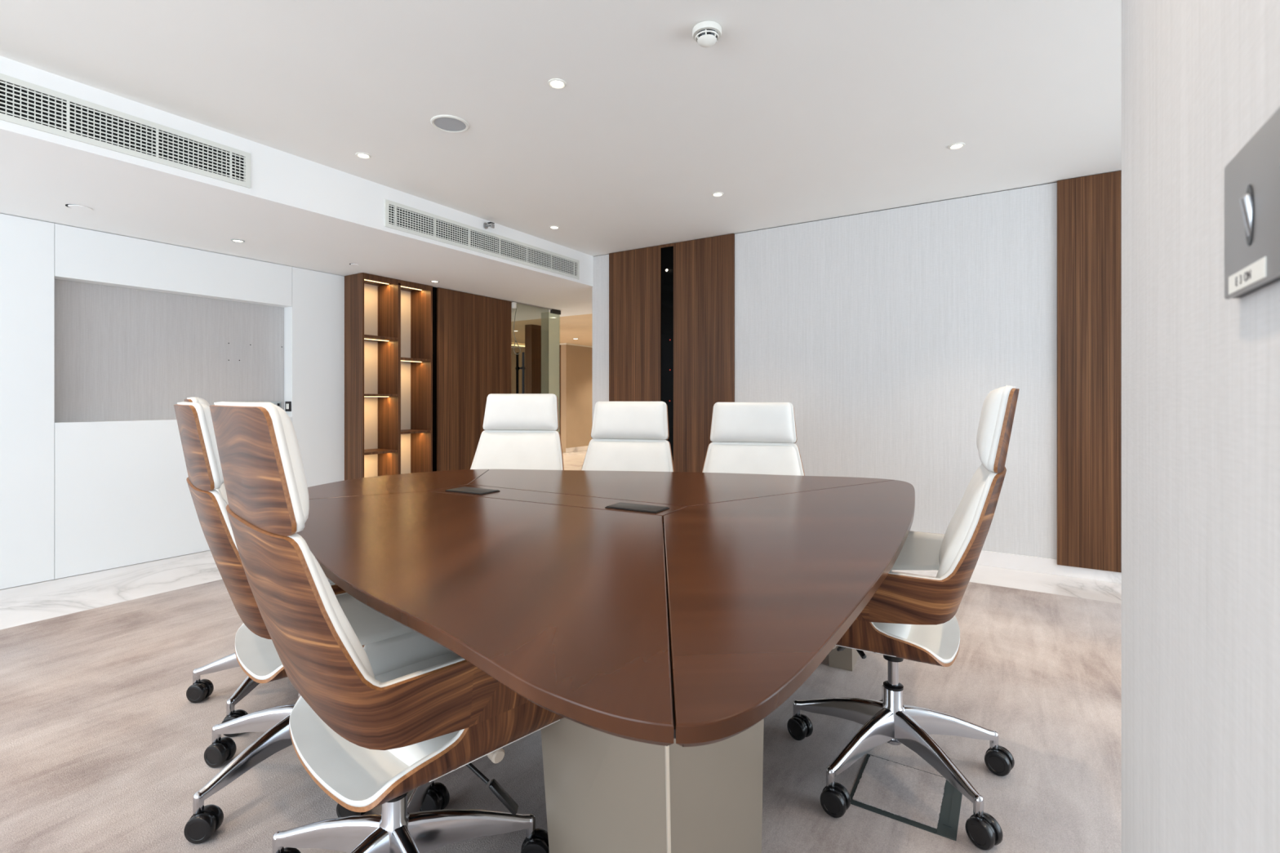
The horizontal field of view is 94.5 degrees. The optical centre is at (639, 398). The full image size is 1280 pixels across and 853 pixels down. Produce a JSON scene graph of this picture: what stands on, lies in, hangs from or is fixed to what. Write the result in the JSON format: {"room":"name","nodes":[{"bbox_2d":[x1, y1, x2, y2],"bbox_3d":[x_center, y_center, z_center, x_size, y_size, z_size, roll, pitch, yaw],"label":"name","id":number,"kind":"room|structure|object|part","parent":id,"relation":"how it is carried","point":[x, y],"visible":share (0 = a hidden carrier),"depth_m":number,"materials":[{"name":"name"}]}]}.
{"room":"conference room","nodes":[
{"label":"conference room","id":0,"kind":"room"},
{"bbox_2d":[0,213,344,589],"bbox_3d":[-4.981,0.015,2.490,0.300,2.370,7.670,0,0,32],"label":"wall","id":1,"kind":"structure","parent":0,"point":[82,497],"depth_m":4.16,"materials":[{"name":"white paint"}]},
{"bbox_2d":[53,279,284,422],"bbox_3d":[-3.611,-0.328,4.648,0.028,1.016,1.550,0,0,32],"label":"wall niche","id":2,"kind":"object","parent":1,"relation":"in","point":[121,353],"visible":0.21,"depth_m":4.49,"materials":[{"name":"grey fabric"}]},
{"bbox_2d":[263,401,280,407],"bbox_3d":[-3.233,0.070,5.206,0.013,0.093,0.144,0,0,32],"label":"wall socket","id":3,"kind":"object","parent":2,"relation":"attached to","point":[277,403],"visible":0.37,"depth_m":5.24,"materials":[{"name":"plastic"}]},
{"bbox_2d":[284,401,291,411],"bbox_3d":[-3.124,0.068,5.248,0.093,0.088,0.012,0,0,32],"label":"switch","id":4,"kind":"object","parent":1,"relation":"attached to","point":[287,404],"visible":1,"depth_m":5.24,"materials":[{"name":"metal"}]},
{"bbox_2d":[0,55,593,321],"bbox_3d":[-6.120,-1.377,5.017,8.290,0.415,11.120,0,0,32],"label":"ceiling","id":5,"kind":"structure","parent":0,"point":[296,211],"depth_m":3.84,"materials":[{"name":"white paint"}]},
{"bbox_2d":[65,204,92,210],"bbox_3d":[-3.426,-1.167,3.612,0.124,0.006,0.121,0,0,32],"label":"recessed light","id":6,"kind":"object","parent":5,"relation":"attached to","point":[76,206],"visible":1,"depth_m":3.60,"materials":[{"name":"white paint"}]},
{"bbox_2d":[0,73,250,188],"bbox_3d":[-2.856,-1.307,2.414,0.010,0.198,2.318,0,0,32],"label":"ceiling vent","id":7,"kind":"object","parent":5,"relation":"in","point":[22,103],"visible":1,"depth_m":2.89,"materials":[{"name":"white metal"}]},
{"bbox_2d":[231,239,244,242],"bbox_3d":[-2.971,-1.166,4.371,0.086,0.007,0.086,0,0,32],"label":"recessed light","id":8,"kind":"object","parent":5,"relation":"in","point":[233,240],"visible":1,"depth_m":4.37,"materials":[{"name":"plastic"}]},
{"bbox_2d":[384,199,579,279],"bbox_3d":[-1.194,-1.295,5.034,0.010,0.190,2.166,0,0,32],"label":"ceiling vent","id":9,"kind":"object","parent":5,"relation":"in","point":[397,216],"visible":1,"depth_m":4.79,"materials":[{"name":"white metal"}]},
{"bbox_2d":[483,222,494,228],"bbox_3d":[-1.244,-1.433,4.882,0.090,0.056,0.052,0,0,32],"label":"sprinkler","id":10,"kind":"object","parent":5,"relation":"attached to","point":[491,224],"visible":1,"depth_m":4.87,"materials":[{"name":"metal"}]},
{"bbox_2d":[524,324,541,393],"bbox_3d":[-1.753,-0.050,10.073,0.150,2.500,0.425,0,0,32],"label":"wall","id":11,"kind":"structure","parent":0,"point":[532,332],"depth_m":9.91,"materials":[{"name":"brown wood"}]},
{"bbox_2d":[511,344,591,452],"bbox_3d":[-0.286,-0.100,12.200,7.850,2.600,13.700,0,0,32],"label":"wall","id":12,"kind":"structure","parent":0,"point":[575,361],"depth_m":13.53,"materials":[{"name":"beige paint"}]},
{"bbox_2d":[511,301,560,431],"bbox_3d":[-1.290,0.011,7.523,0.321,2.362,0.948,0,0,14],"label":"door","id":13,"kind":"structure","parent":12,"relation":"in","point":[549,320],"depth_m":7.91,"materials":[{"name":"clear glass"}]},
{"bbox_2d":[511,302,516,308],"bbox_3d":[-1.509,-1.120,7.089,0.042,0.070,0.042,0,0,32],"label":"sensor","id":14,"kind":"object","parent":13,"relation":"attached to","point":[513,304],"visible":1,"depth_m":7.08,"materials":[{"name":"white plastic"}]},
{"bbox_2d":[513,308,520,354],"bbox_3d":[-1.482,-0.822,7.138,0.017,0.577,0.123,0,0,32],"label":"loose cable","id":15,"kind":"object","parent":13,"relation":"hanging from","point":[516,308],"visible":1,"depth_m":7.11,"materials":[{"name":"black"}]},
{"bbox_3d":[-1.461,-0.058,7.219,0.132,1.015,0.042,0,0,32],"label":"pull handle","id":16,"kind":"part","parent":13,"relation":"part of","materials":[{"name":"black metal"}]},
{"bbox_3d":[-1.203,0.013,7.932,0.312,2.358,0.012,0,0,32],"label":"return glass","id":17,"kind":"part","parent":13,"relation":"part of","materials":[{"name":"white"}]},
{"bbox_2d":[511,342,591,347],"bbox_3d":[-1.758,-1.225,17.236,4.570,0.030,6.770,0,0,32],"label":"trim","id":18,"kind":"structure","parent":12,"relation":"attached to","point":[562,343],"depth_m":13.56,"materials":[{"name":"white plastic"}]},
{"bbox_2d":[565,445,588,453],"bbox_3d":[0.163,1.150,16.024,0.012,0.100,6.760,0,0,32],"label":"baseboard","id":19,"kind":"structure","parent":12,"relation":"attached to","point":[585,447],"depth_m":13.48,"materials":[{"name":"white stone"}]},
{"bbox_2d":[511,313,591,346],"bbox_3d":[-0.880,-1.320,14.483,11.000,0.160,10.480,0,0,32],"label":"ceiling","id":20,"kind":"structure","parent":0,"point":[575,326],"depth_m":10.57,"materials":[{"name":"paint"}]},
{"bbox_2d":[559,344,560,436],"bbox_3d":[-1.776,-0.005,13.352,0.100,2.410,0.150,0,0,32],"label":"wall","id":21,"kind":"structure","parent":0,"point":[559,344],"depth_m":13.27,"materials":[{"name":"brown wood"}]},
{"bbox_2d":[0,0,1121,256],"bbox_3d":[0.043,-1.535,0.263,7.210,0.100,9.690,0,0,32],"label":"ceiling","id":22,"kind":"structure","parent":0,"point":[800,111],"depth_m":2.83,"materials":[{"name":"paint"}]},
{"bbox_2d":[355,152,371,158],"bbox_3d":[-1.686,-1.481,3.606,0.086,0.007,0.086,0,0,32],"label":"recessed light","id":23,"kind":"object","parent":22,"relation":"in","point":[362,155],"visible":1,"depth_m":3.60,"materials":[{"name":"white plastic"}]},
{"bbox_2d":[431,115,469,133],"bbox_3d":[-1.025,-1.481,3.192,0.198,0.008,0.198,0,0,32],"label":"ceiling speaker","id":24,"kind":"object","parent":22,"relation":"attached to","point":[448,123],"visible":1,"depth_m":3.18,"materials":[{"name":"white plastic"}]},
{"bbox_2d":[433,117,466,131],"bbox_3d":[-1.025,-1.482,3.192,0.166,0.004,0.166,0,0,32],"label":"grille","id":25,"kind":"object","parent":24,"relation":"attached to","point":[445,124],"depth_m":3.19,"materials":[{"name":"grey"}]},
{"bbox_2d":[549,225,559,229],"bbox_3d":[-0.741,-1.481,5.117,0.086,0.007,0.086,0,0,32],"label":"recessed light","id":26,"kind":"object","parent":22,"relation":"in","point":[553,227],"visible":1,"depth_m":5.12,"materials":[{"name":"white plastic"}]},
{"bbox_2d":[547,78,566,88],"bbox_3d":[-0.390,-1.481,2.784,0.086,0.007,0.086,0,0,32],"label":"recessed light","id":27,"kind":"object","parent":22,"relation":"in","point":[557,83],"visible":1,"depth_m":2.78,"materials":[{"name":"white plastic"}]},
{"bbox_2d":[692,20,721,47],"bbox_3d":[0.269,-1.451,2.375,0.118,0.068,0.118,0,0,32],"label":"smoke detector","id":28,"kind":"object","parent":22,"relation":"attached to","point":[706,33],"visible":1,"depth_m":2.34,"materials":[{"name":"white plastic"}]},
{"bbox_2d":[711,191,724,196],"bbox_3d":[0.564,-1.481,4.290,0.086,0.007,0.086,0,0,32],"label":"recessed light","id":29,"kind":"object","parent":22,"relation":"in","point":[717,193],"visible":1,"depth_m":4.28,"materials":[{"name":"white plastic"}]},
{"bbox_2d":[948,142,964,149],"bbox_3d":[1.858,-1.481,3.470,0.086,0.007,0.086,0,0,32],"label":"recessed light","id":30,"kind":"object","parent":22,"relation":"in","point":[957,145],"visible":1,"depth_m":3.47,"materials":[{"name":"white plastic"}]},
{"bbox_2d":[0,450,1121,630],"bbox_3d":[-1.071,1.262,8.021,17.600,0.117,21.600,0,0,32],"label":"floor","id":31,"kind":"structure","parent":0,"point":[25,604],"depth_m":3.81,"materials":[{"name":"white stone"}]},
{"bbox_2d":[344,272,432,479],"bbox_3d":[-2.515,0.016,5.902,0.370,2.368,0.781,0,0,32],"label":"shelf unit","id":32,"kind":"object","parent":31,"relation":"on","point":[388,322],"visible":0.83,"depth_m":5.89,"materials":[{"name":"brown wood"}]},
{"bbox_3d":[-2.719,0.016,5.580,0.370,2.368,0.019,0,0,32],"label":"panel","id":33,"kind":"part","parent":32,"relation":"part of","materials":[{"name":"brown wood"}]},
{"bbox_3d":[-2.604,0.513,5.729,0.326,0.022,0.356,0,0,32],"label":"shelf","id":34,"kind":"part","parent":32,"relation":"part of","materials":[{"name":"brown wood"}]},
{"bbox_3d":[-2.604,-0.034,5.729,0.326,0.022,0.356,0,0,32],"label":"shelf","id":35,"kind":"part","parent":32,"relation":"part of","materials":[{"name":"brown wood"}]},
{"bbox_3d":[-2.604,-0.586,5.729,0.326,0.022,0.356,0,0,32],"label":"shelf","id":36,"kind":"part","parent":32,"relation":"part of","materials":[{"name":"brown wood"}]},
{"bbox_3d":[-2.646,0.030,5.985,0.020,2.340,0.742,0,0,32],"label":"panel","id":37,"kind":"part","parent":32,"relation":"part of","materials":[{"name":"paint"}]},
{"bbox_3d":[-2.499,-1.142,5.891,0.330,0.052,0.742,0,0,32],"label":"panel","id":38,"kind":"part","parent":32,"relation":"part of","materials":[{"name":"brown wood"}]},
{"bbox_3d":[-2.397,0.337,6.055,0.326,0.022,0.356,0,0,32],"label":"shelf","id":39,"kind":"part","parent":32,"relation":"part of","materials":[{"name":"brown wood"}]},
{"bbox_3d":[-2.397,-0.398,6.055,0.326,0.022,0.356,0,0,32],"label":"shelf","id":40,"kind":"part","parent":32,"relation":"part of","materials":[{"name":"brown wood"}]},
{"bbox_3d":[-2.312,0.016,6.223,0.370,2.368,0.020,0,0,32],"label":"panel","id":41,"kind":"part","parent":32,"relation":"part of","materials":[{"name":"brown wood"}]},
{"bbox_2d":[0,570,1121,852],"bbox_3d":[-0.481,1.202,0.334,7.730,0.003,8.810,0,0,32],"label":"carpet","id":42,"kind":"object","parent":31,"relation":"on","point":[103,744],"visible":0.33,"depth_m":2.04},
{"bbox_2d":[184,396,259,737],"bbox_3d":[-1.454,0.597,2.466,0.732,1.206,0.700,0,0,-36],"label":"office chair","id":43,"kind":"object","parent":42,"relation":"on","point":[200,690],"visible":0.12,"depth_m":2.33,"materials":[{"name":"white leather"}]},
{"bbox_2d":[196,397,209,407],"bbox_3d":[-1.679,0.110,2.281,0.084,0.230,0.464,0,0,-36],"label":"cushion","id":44,"kind":"object","parent":43,"relation":"on","point":[199,400],"depth_m":2.12,"materials":[{"name":"white leather"}]},
{"bbox_3d":[-1.625,1.062,2.395,0.318,0.139,0.048,0,0,-16],"label":"leg","id":45,"kind":"part","parent":43,"relation":"part of","materials":[{"name":"metal"}]},
{"bbox_2d":[219,481,228,503],"bbox_3d":[-1.620,0.435,2.323,0.165,0.390,0.564,0,0,-36],"label":"cushion","id":46,"kind":"object","parent":43,"relation":"on","point":[222,490],"depth_m":2.11,"materials":[{"name":"white leather"}]},
{"bbox_3d":[-1.460,1.062,2.264,0.048,0.139,0.318,0,0,2],"label":"leg","id":47,"kind":"part","parent":43,"relation":"part of","materials":[{"name":"metal"}]},
{"bbox_2d":[173,401,366,844],"bbox_3d":[-1.037,0.605,1.899,0.712,1.191,0.692,0,0,-41],"label":"office chair","id":48,"kind":"object","parent":42,"relation":"on","point":[256,654],"visible":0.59,"depth_m":1.63,"materials":[{"name":"brown wood"}]},
{"bbox_2d":[200,403,223,484],"bbox_3d":[-1.282,0.125,1.730,0.084,0.229,0.464,0,0,-41],"label":"cushion","id":49,"kind":"object","parent":48,"relation":"on","point":[211,467],"depth_m":1.55,"materials":[{"name":"white leather"}]},
{"bbox_3d":[-1.250,1.062,1.933,0.318,0.139,0.048,0,0,6],"label":"leg","id":50,"kind":"part","parent":48,"relation":"part of","materials":[{"name":"metal"}]},
{"bbox_2d":[209,401,563,852],"bbox_3d":[-0.552,0.603,1.375,0.704,1.194,0.693,0,0,-45],"label":"office chair","id":51,"kind":"object","parent":42,"relation":"on","point":[384,711],"visible":0.91,"depth_m":1.18,"materials":[{"name":"brown wood"}]},
{"bbox_2d":[275,404,309,523],"bbox_3d":[-0.776,0.122,1.200,0.084,0.230,0.464,0,0,-45],"label":"cushion","id":52,"kind":"object","parent":51,"relation":"on","point":[291,492],"depth_m":1.03,"materials":[{"name":"white leather"}]},
{"bbox_2d":[310,551,375,679],"bbox_3d":[-0.725,0.447,1.251,0.165,0.390,0.564,0,0,-45],"label":"cushion","id":53,"kind":"object","parent":51,"relation":"on","point":[333,640],"depth_m":1.05,"materials":[{"name":"white leather"}]},
{"bbox_3d":[-0.597,1.062,1.574,0.048,0.139,0.318,0,0,-6],"label":"leg","id":54,"kind":"part","parent":51,"relation":"part of","materials":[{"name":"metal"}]},
{"bbox_2d":[374,653,559,782],"bbox_3d":[-0.493,0.752,1.482,0.348,0.048,0.500,0,0,-45],"label":"armrest","id":55,"kind":"object","parent":51,"relation":"on","point":[393,666],"depth_m":1.38,"materials":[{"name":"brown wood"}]},
{"bbox_3d":[-0.415,1.062,1.468,0.318,0.139,0.048,0,0,-24],"label":"leg","id":56,"kind":"part","parent":51,"relation":"part of","materials":[{"name":"metal"}]},
{"bbox_3d":[-0.389,0.897,1.400,0.203,0.156,0.032,0,0,4],"label":"height lever","id":57,"kind":"part","parent":51,"relation":"part of","materials":[{"name":"black plastic"}]},
{"bbox_3d":[-0.384,0.828,1.434,0.034,0.045,0.165,0,0,-45],"label":"tension knob","id":58,"kind":"part","parent":51,"relation":"part of","materials":[{"name":"beige plastic"}]},
{"bbox_2d":[470,393,564,470],"bbox_3d":[-0.771,0.584,3.519,0.677,1.232,0.693,0,0,5],"label":"office chair","id":59,"kind":"object","parent":42,"relation":"on","point":[520,432],"visible":0.29,"depth_m":3.72,"materials":[{"name":"white leather"}]},
{"bbox_2d":[472,432,559,470],"bbox_3d":[-0.766,0.409,3.691,0.564,0.390,0.165,0,0,5],"label":"cushion","id":60,"kind":"object","parent":59,"relation":"on","point":[495,451],"depth_m":3.69,"materials":[{"name":"white leather"}]},
{"bbox_2d":[484,394,555,430],"bbox_3d":[-0.759,0.084,3.763,0.464,0.230,0.084,0,0,5],"label":"cushion","id":61,"kind":"object","parent":59,"relation":"on","point":[502,411],"depth_m":3.74,"materials":[{"name":"white leather"}]},
{"bbox_2d":[296,469,915,852],"bbox_3d":[-0.326,0.805,2.418,2.582,0.790,2.601,0,0,29],"label":"conference table","id":62,"kind":"object","parent":42,"relation":"on","point":[664,643],"visible":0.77,"depth_m":1.37,"materials":[{"name":"brown wood"}]},
{"bbox_3d":[-1.170,0.427,2.887,0.652,0.034,1.266,0,0,29],"label":"panel","id":63,"kind":"part","parent":62,"relation":"part of","materials":[{"name":"brown wood"}]},
{"bbox_2d":[445,486,500,494],"bbox_3d":[-0.742,0.407,2.624,0.218,0.006,0.115,0,0,29],"label":"box","id":64,"kind":"object","parent":62,"relation":"on","point":[475,491],"visible":1,"depth_m":2.61,"materials":[{"name":"black metal"}]},
{"bbox_3d":[-0.742,0.408,2.624,0.218,0.003,0.115,0,0,29],"label":"frame","id":65,"kind":"part","parent":64,"relation":"part of","materials":[{"name":"black metal"}]},
{"bbox_3d":[-0.409,0.427,1.830,1.049,0.034,2.213,0,0,-42],"label":"panel","id":66,"kind":"part","parent":62,"relation":"part of","materials":[{"name":"brown wood"}]},
{"bbox_3d":[-0.377,0.427,2.446,1.157,0.034,0.241,0,0,29],"label":"panel","id":67,"kind":"part","parent":62,"relation":"part of","materials":[{"name":"brown wood"}]},
{"bbox_2d":[604,502,669,513],"bbox_3d":[-0.011,0.407,2.215,0.218,0.006,0.108,0,0,29],"label":"box","id":68,"kind":"object","parent":62,"relation":"on","point":[624,506],"visible":1,"depth_m":2.20,"materials":[{"name":"black metal"}]},
{"bbox_3d":[-0.011,0.408,2.215,0.218,0.003,0.108,0,0,29],"label":"frame","id":69,"kind":"part","parent":68,"relation":"part of","materials":[{"name":"black metal"}]},
{"bbox_3d":[0.130,0.427,2.799,2.213,0.034,1.049,0,0,11],"label":"panel","id":70,"kind":"part","parent":62,"relation":"part of","materials":[{"name":"brown wood"}]},
{"bbox_3d":[0.467,0.427,1.977,0.767,0.034,2.565,0,0,29],"label":"panel","id":71,"kind":"part","parent":62,"relation":"part of","materials":[{"name":"brown wood"}]},
{"bbox_2d":[581,401,674,471],"bbox_3d":[-0.145,0.607,3.361,0.686,1.182,0.693,0,0,13],"label":"office chair","id":72,"kind":"object","parent":42,"relation":"on","point":[627,436],"visible":0.24,"depth_m":3.59,"materials":[{"name":"white leather"}]},
{"bbox_2d":[583,440,670,471],"bbox_3d":[-0.083,0.457,3.565,0.564,0.390,0.165,0,0,13],"label":"cushion","id":73,"kind":"object","parent":72,"relation":"on","point":[601,455],"depth_m":3.58,"materials":[{"name":"white leather"}]},
{"bbox_2d":[592,401,665,439],"bbox_3d":[-0.066,0.132,3.635,0.464,0.230,0.084,0,0,13],"label":"cushion","id":74,"kind":"object","parent":72,"relation":"on","point":[612,420],"depth_m":3.61,"materials":[{"name":"white leather"}]},
{"bbox_2d":[702,402,804,475],"bbox_3d":[0.616,0.610,3.157,0.685,1.180,0.712,0,0,12],"label":"office chair","id":75,"kind":"object","parent":42,"relation":"on","point":[745,437],"visible":0.3,"depth_m":3.38,"materials":[{"name":"white leather"}]},
{"bbox_2d":[712,402,793,443],"bbox_3d":[0.650,0.136,3.416,0.464,0.230,0.084,0,0,12],"label":"cushion","id":76,"kind":"object","parent":75,"relation":"on","point":[732,422],"depth_m":3.39,"materials":[{"name":"white leather"}]},
{"bbox_2d":[705,444,800,475],"bbox_3d":[0.635,0.461,3.346,0.564,0.390,0.165,0,0,12],"label":"cushion","id":77,"kind":"object","parent":75,"relation":"on","point":[751,459],"depth_m":3.36,"materials":[{"name":"white leather"}]},
{"bbox_2d":[786,385,1019,850],"bbox_3d":[0.819,0.582,1.926,0.703,1.236,0.696,0,0,29],"label":"office chair","id":78,"kind":"object","parent":42,"relation":"on","point":[911,617],"visible":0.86,"depth_m":1.70,"materials":[{"name":"white leather"}]},
{"bbox_3d":[0.763,0.855,2.096,0.032,0.156,0.203,0,0,-12],"label":"height lever","id":79,"kind":"part","parent":78,"relation":"part of","materials":[{"name":"black plastic"}]},
{"bbox_3d":[0.699,0.793,1.877,0.032,0.036,0.083,0,0,17],"label":"tilt lever","id":80,"kind":"part","parent":78,"relation":"part of","materials":[{"name":"black plastic"}]},
{"bbox_2d":[835,622,911,657],"bbox_3d":[0.713,0.710,1.973,0.348,0.048,0.500,0,0,29],"label":"armrest","id":81,"kind":"object","parent":78,"relation":"on","point":[904,631],"depth_m":1.77,"materials":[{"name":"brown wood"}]},
{"bbox_3d":[0.874,1.062,1.744,0.048,0.139,0.318,0,0,-18],"label":"leg","id":82,"kind":"part","parent":78,"relation":"part of","materials":[{"name":"metal"}]},
{"bbox_3d":[0.998,1.062,1.913,0.318,0.139,0.048,0,0,0],"label":"leg","id":83,"kind":"part","parent":78,"relation":"part of","materials":[{"name":"metal"}]},
{"bbox_2d":[935,463,991,577],"bbox_3d":[1.000,0.405,1.815,0.165,0.390,0.564,0,0,29],"label":"cushion","id":84,"kind":"object","parent":78,"relation":"on","point":[965,536],"depth_m":1.59,"materials":[{"name":"white leather"}]},
{"bbox_2d":[976,386,1004,469],"bbox_3d":[1.063,0.080,1.780,0.084,0.230,0.464,0,0,29],"label":"cushion","id":85,"kind":"object","parent":78,"relation":"on","point":[990,438],"depth_m":1.59,"materials":[{"name":"white leather"}]},
{"bbox_2d":[849,753,962,840],"bbox_3d":[0.812,1.197,1.799,0.286,0.006,0.282,0,0,32],"label":"floor outlet cover","id":86,"kind":"object","parent":42,"relation":"on","point":[913,797],"visible":0.95,"depth_m":1.78,"materials":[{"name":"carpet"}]},
{"bbox_2d":[591,182,1057,559],"bbox_3d":[2.592,-0.142,4.295,7.222,2.685,0.150,0,0,32],"label":"wall","id":87,"kind":"structure","parent":0,"point":[887,334],"depth_m":4.52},
{"bbox_2d":[608,233,734,472],"bbox_3d":[0.267,-0.177,5.669,1.369,2.608,0.020,0,0,32],"label":"wood wall panel","id":88,"kind":"object","parent":87,"relation":"attached to","point":[672,305],"visible":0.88,"depth_m":5.60,"materials":[{"name":"brown wood"}]},
{"bbox_3d":[-0.056,-0.177,5.873,0.606,2.608,0.020,0,0,32],"label":"veneer panel","id":89,"kind":"part","parent":88,"relation":"part of","materials":[{"name":"brown wood"}]},
{"bbox_3d":[0.261,-1.468,5.672,0.144,0.026,0.020,0,0,32],"label":"rail","id":90,"kind":"part","parent":88,"relation":"part of","materials":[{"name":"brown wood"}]},
{"bbox_3d":[0.583,-0.177,5.468,0.619,2.608,0.020,0,0,32],"label":"veneer panel","id":91,"kind":"part","parent":88,"relation":"part of","materials":[{"name":"brown wood"}]},
{"bbox_2d":[976,550,1121,583],"bbox_3d":[2.549,1.150,4.226,7.222,0.106,0.012,0,0,32],"label":"baseboard","id":92,"kind":"structure","parent":87,"relation":"attached to","point":[995,559],"depth_m":4.08,"materials":[{"name":"white stone"}]},
{"bbox_2d":[1057,170,1121,573],"bbox_3d":[3.415,-0.176,3.666,1.359,2.609,0.030,0,0,32],"label":"wood wall panel","id":93,"kind":"object","parent":87,"relation":"attached to","point":[1089,207],"visible":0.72,"depth_m":3.92,"materials":[{"name":"brown wood"}]},
{"bbox_2d":[1121,0,1279,852],"bbox_3d":[1.671,-0.141,-0.746,3.378,2.688,1.530,0,0,32],"label":"wall","id":94,"kind":"structure","parent":0,"point":[1201,367],"depth_m":0.47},
{"bbox_2d":[1224,106,1279,299],"bbox_3d":[0.336,-0.107,0.314,0.012,0.086,0.162,0,0,32],"label":"light switch","id":95,"kind":"object","parent":94,"relation":"attached to","point":[1252,177],"visible":1,"depth_m":0.33,"materials":[{"name":"metal"}]},
{"bbox_3d":[0.340,-0.107,0.311,0.004,0.085,0.161,0,0,32],"label":"edge plate","id":96,"kind":"part","parent":95,"relation":"part of","materials":[{"name":"metal"}]},
{"bbox_3d":[-2.020,0.015,6.722,0.309,2.370,1.150,0,0,32],"label":"wall","id":97,"kind":"structure","parent":0,"visible":0},
{"bbox_2d":[432,286,436,471],"bbox_3d":[-2.163,0.016,6.186,0.020,2.368,0.076,0,0,32],"label":"glass strip","id":98,"kind":"object","parent":97,"relation":"attached to","point":[434,289],"visible":0.57,"depth_m":6.19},
{"bbox_2d":[436,287,511,471],"bbox_3d":[-1.846,0.017,6.659,0.050,2.366,1.062,0,0,32],"label":"cladding","id":99,"kind":"object","parent":97,"relation":"attached to","point":[474,331],"visible":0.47,"depth_m":6.51,"materials":[{"name":"brown wood"}]},
{"bbox_3d":[-1.644,0.017,6.977,0.050,2.366,0.308,0,0,32],"label":"veneer panel","id":100,"kind":"part","parent":99,"relation":"part of","materials":[{"name":"brown wood"}]}
]}

